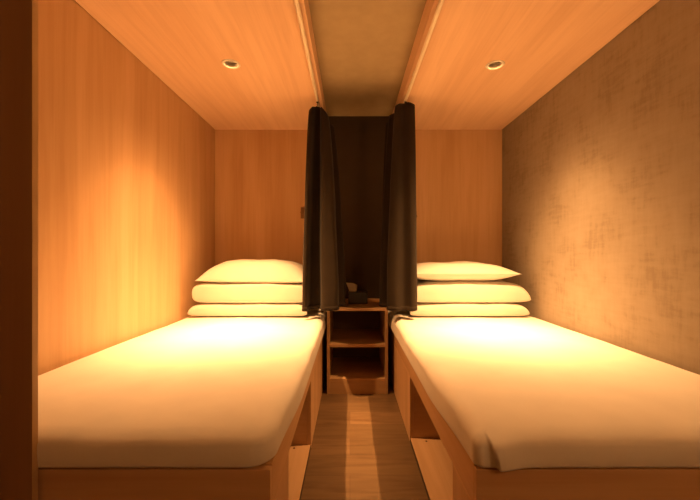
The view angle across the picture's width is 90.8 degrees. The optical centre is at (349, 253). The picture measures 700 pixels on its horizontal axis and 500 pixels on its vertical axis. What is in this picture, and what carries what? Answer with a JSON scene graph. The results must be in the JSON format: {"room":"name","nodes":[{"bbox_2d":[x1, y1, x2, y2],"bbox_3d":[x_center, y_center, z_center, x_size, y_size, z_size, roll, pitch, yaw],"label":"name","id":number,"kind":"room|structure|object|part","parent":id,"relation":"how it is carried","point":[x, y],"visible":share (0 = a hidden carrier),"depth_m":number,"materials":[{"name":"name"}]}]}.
{"room":"dormitory","nodes":[
{"label":"dormitory","id":0,"kind":"room"},
{"bbox_2d":[0,0,37,499],"bbox_3d":[-0.908,-0.090,0.797,0.362,2.040,0.014,0,0,0],"label":"wall","id":1,"kind":"structure","parent":0,"point":[18,18],"depth_m":0.79,"materials":[{"name":"brown wood"}]},
{"bbox_2d":[38,0,214,375],"bbox_3d":[-1.139,-0.090,0.765,0.100,2.040,4.230,0,0,0],"label":"wall","id":2,"kind":"structure","parent":0,"point":[126,166],"depth_m":1.57,"materials":[{"name":"brown wood"}]},
{"bbox_2d":[75,0,326,129],"bbox_3d":[-0.634,-1.055,1.790,0.902,0.110,1.980,0,0,0],"label":"ceiling","id":3,"kind":"structure","parent":0,"point":[184,43],"depth_m":1.70,"materials":[{"name":"brown wood"}]},
{"bbox_2d":[221,59,240,68],"bbox_3d":[-0.626,-1.028,1.816,0.095,0.063,0.095,0,0,0],"label":"recessed light","id":4,"kind":"object","parent":3,"relation":"in","point":[229,63],"visible":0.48,"depth_m":1.84,"materials":[{"name":"white metal"}]},
{"bbox_2d":[294,0,319,106],"bbox_3d":[-0.207,-0.982,1.788,0.024,0.036,1.976,0,0,0],"label":"rail","id":5,"kind":"object","parent":3,"relation":"attached to","point":[296,2],"visible":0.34,"depth_m":1.61,"materials":[{"name":"brown wood"}]},
{"bbox_2d":[302,102,345,311],"bbox_3d":[-0.165,-0.306,2.294,0.269,1.321,0.338,0,0,0],"label":"curtain","id":6,"kind":"object","parent":5,"relation":"hanging from","point":[324,279],"visible":1,"depth_m":2.17,"materials":[{"name":"fabric"}]},
{"bbox_2d":[215,116,501,298],"bbox_3d":[0.069,-0.090,2.830,2.315,2.040,0.100,0,0,0],"label":"wall","id":7,"kind":"structure","parent":0,"point":[260,175],"depth_m":2.78,"materials":[{"name":"brown wood"}]},
{"bbox_2d":[300,207,304,218],"bbox_3d":[-0.380,-0.330,2.759,0.032,0.090,0.042,0,0,0],"label":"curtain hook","id":8,"kind":"object","parent":7,"relation":"attached to","point":[302,208],"visible":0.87,"depth_m":2.77,"materials":[{"name":"brown metal"}]},
{"bbox_2d":[301,371,427,499],"bbox_3d":[0.069,0.970,0.765,2.515,0.080,4.230,0,0,0],"label":"floor","id":9,"kind":"structure","parent":0,"point":[361,448],"depth_m":1.61,"materials":[{"name":"brown wood"}]},
{"bbox_2d":[38,325,326,499],"bbox_3d":[-0.637,0.717,1.794,0.900,0.427,1.968,0,0,0],"label":"bed base","id":10,"kind":"object","parent":9,"relation":"on","point":[282,477],"visible":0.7,"depth_m":0.81,"materials":[{"name":"brown wood"}]},
{"bbox_3d":[-0.637,0.719,0.819,0.900,0.423,0.018,0,0,0],"label":"panel","id":11,"kind":"part","parent":10,"relation":"part of","materials":[{"name":"brown wood"}]},
{"bbox_2d":[37,308,326,467],"bbox_3d":[-0.623,0.455,1.787,0.920,0.095,1.974,0,0,0],"label":"mattress","id":12,"kind":"object","parent":10,"relation":"on","point":[192,391],"visible":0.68,"depth_m":1.00,"materials":[{"name":"white fabric"}]},
{"bbox_2d":[188,302,306,315],"bbox_3d":[-0.658,0.361,2.469,0.765,0.092,0.520,0,0,0],"label":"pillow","id":13,"kind":"object","parent":12,"relation":"on","point":[202,309],"visible":0.53,"depth_m":2.22,"materials":[{"name":"white fabric"}]},
{"bbox_2d":[192,282,301,302],"bbox_3d":[-0.648,0.254,2.475,0.745,0.137,0.500,0,0,0],"label":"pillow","id":14,"kind":"object","parent":13,"relation":"on","point":[208,292],"visible":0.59,"depth_m":2.23,"materials":[{"name":"white fabric"}]},
{"bbox_2d":[195,259,302,282],"bbox_3d":[-0.640,0.117,2.475,0.730,0.159,0.500,0,0,0],"label":"pillow","id":15,"kind":"object","parent":14,"relation":"on","point":[242,270],"visible":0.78,"depth_m":2.26,"materials":[{"name":"white fabric"}]},
{"bbox_3d":[-0.196,0.768,0.939,0.018,0.323,0.222,0,0,0],"label":"post","id":16,"kind":"part","parent":10,"relation":"part of","materials":[{"name":"brown wood"}]},
{"bbox_3d":[-0.196,0.555,1.803,0.018,0.104,1.950,0,0,0],"label":"rail","id":17,"kind":"part","parent":10,"relation":"part of","materials":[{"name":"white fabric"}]},
{"bbox_3d":[-0.196,0.768,2.214,0.018,0.323,1.128,0,0,0],"label":"cabinet panel","id":18,"kind":"part","parent":10,"relation":"part of","materials":[{"name":"brown wood"}]},
{"bbox_2d":[327,299,387,393],"bbox_3d":[0.050,0.644,2.534,0.405,0.572,0.487,0,0,0],"label":"shelf unit","id":19,"kind":"object","parent":9,"relation":"on","point":[357,334],"visible":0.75,"depth_m":2.47,"materials":[{"name":"brown wood"}]},
{"bbox_3d":[-0.144,0.654,2.534,0.018,0.552,0.487,0,0,0],"label":"panel","id":20,"kind":"part","parent":19,"relation":"part of","materials":[{"name":"brown wood"}]},
{"bbox_3d":[0.050,0.654,2.772,0.368,0.552,0.009,0,0,0],"label":"panel","id":21,"kind":"part","parent":19,"relation":"part of","materials":[{"name":"brown wood"}]},
{"bbox_2d":[346,283,366,303],"bbox_3d":[0.049,0.283,2.515,0.153,0.150,0.110,0,0,0],"label":"tissue box","id":22,"kind":"object","parent":19,"relation":"on","point":[354,296],"visible":1,"depth_m":2.46,"materials":[{"name":"black plastic"}]},
{"bbox_3d":[0.050,0.610,2.530,0.368,0.020,0.473,0,0,0],"label":"shelf","id":23,"kind":"part","parent":19,"relation":"part of","materials":[{"name":"brown wood"}]},
{"bbox_3d":[0.050,0.837,2.530,0.368,0.018,0.475,0,0,0],"label":"shelf","id":24,"kind":"part","parent":19,"relation":"part of","materials":[{"name":"brown wood"}]},
{"bbox_3d":[0.243,0.654,2.534,0.018,0.552,0.487,0,0,0],"label":"panel","id":25,"kind":"part","parent":19,"relation":"part of","materials":[{"name":"brown wood"}]},
{"bbox_2d":[388,324,699,499],"bbox_3d":[0.760,0.717,1.794,0.927,0.427,1.968,0,0,0],"label":"bed base","id":26,"kind":"object","parent":9,"relation":"on","point":[447,472],"visible":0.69,"depth_m":0.82,"materials":[{"name":"brown wood"}]},
{"bbox_3d":[0.306,0.768,2.244,0.018,0.323,1.068,0,0,0],"label":"cabinet panel","id":27,"kind":"part","parent":26,"relation":"part of","materials":[{"name":"brown wood"}]},
{"bbox_3d":[0.306,0.555,1.803,0.018,0.104,1.950,0,0,0],"label":"rail","id":28,"kind":"part","parent":26,"relation":"part of","materials":[{"name":"brown wood"}]},
{"bbox_3d":[0.306,0.768,0.914,0.018,0.323,0.172,0,0,0],"label":"post","id":29,"kind":"part","parent":26,"relation":"part of","materials":[{"name":"brown wood"}]},
{"bbox_2d":[388,310,699,471],"bbox_3d":[0.746,0.455,1.780,0.947,0.095,1.988,0,0,0],"label":"mattress","id":30,"kind":"object","parent":26,"relation":"on","point":[516,392],"visible":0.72,"depth_m":1.01,"materials":[{"name":"white fabric"}]},
{"bbox_2d":[409,302,529,315],"bbox_3d":[0.768,0.361,2.469,0.765,0.092,0.520,0,0,0],"label":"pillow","id":31,"kind":"object","parent":30,"relation":"on","point":[423,308],"visible":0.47,"depth_m":2.22,"materials":[{"name":"white fabric"}]},
{"bbox_2d":[417,279,530,302],"bbox_3d":[0.776,0.249,2.475,0.785,0.148,0.500,0,0,0],"label":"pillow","id":32,"kind":"object","parent":31,"relation":"on","point":[493,291],"visible":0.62,"depth_m":2.24,"materials":[{"name":"white fabric"}]},
{"bbox_2d":[417,261,519,280],"bbox_3d":[0.745,0.119,2.475,0.735,0.134,0.500,0,0,0],"label":"pillow","id":33,"kind":"object","parent":32,"relation":"on","point":[458,270],"visible":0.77,"depth_m":2.26,"materials":[{"name":"white fabric"}]},
{"bbox_3d":[0.760,0.719,0.819,0.927,0.423,0.018,0,0,0],"label":"panel","id":34,"kind":"part","parent":26,"relation":"part of","materials":[{"name":"brown wood"}]},
{"bbox_2d":[308,0,426,115],"bbox_3d":[0.069,-1.150,0.765,2.515,0.080,4.230,0,0,0],"label":"ceiling","id":35,"kind":"structure","parent":0,"point":[364,47],"depth_m":1.86,"materials":[{"name":"paint"}]},
{"bbox_2d":[392,0,659,129],"bbox_3d":[0.778,-1.055,1.790,0.887,0.110,1.980,0,0,0],"label":"ceiling","id":36,"kind":"structure","parent":0,"point":[540,43],"depth_m":1.70,"materials":[{"name":"brown wood"}]},
{"bbox_2d":[403,0,443,102],"bbox_3d":[0.353,-0.982,1.788,0.024,0.036,1.976,0,0,0],"label":"rail","id":37,"kind":"object","parent":36,"relation":"attached to","point":[440,3],"visible":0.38,"depth_m":1.60,"materials":[{"name":"brown wood"}]},
{"bbox_2d":[379,102,416,311],"bbox_3d":[0.299,-0.305,2.295,0.185,1.322,0.380,0,0,-10],"label":"curtain","id":38,"kind":"object","parent":37,"relation":"hanging from","point":[398,260],"visible":1,"depth_m":2.15,"materials":[{"name":"fabric"}]},
{"bbox_2d":[485,60,504,69],"bbox_3d":[0.767,-1.028,1.825,0.095,0.063,0.095,0,0,0],"label":"recessed light","id":39,"kind":"object","parent":36,"relation":"in","point":[496,64],"visible":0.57,"depth_m":1.85,"materials":[{"name":"white metal"}]},
{"bbox_2d":[502,0,699,374],"bbox_3d":[1.276,-0.090,0.765,0.100,2.040,4.230,0,0,0],"label":"wall","id":40,"kind":"structure","parent":0,"point":[601,173],"depth_m":1.57,"materials":[{"name":"paint"}]}
]}

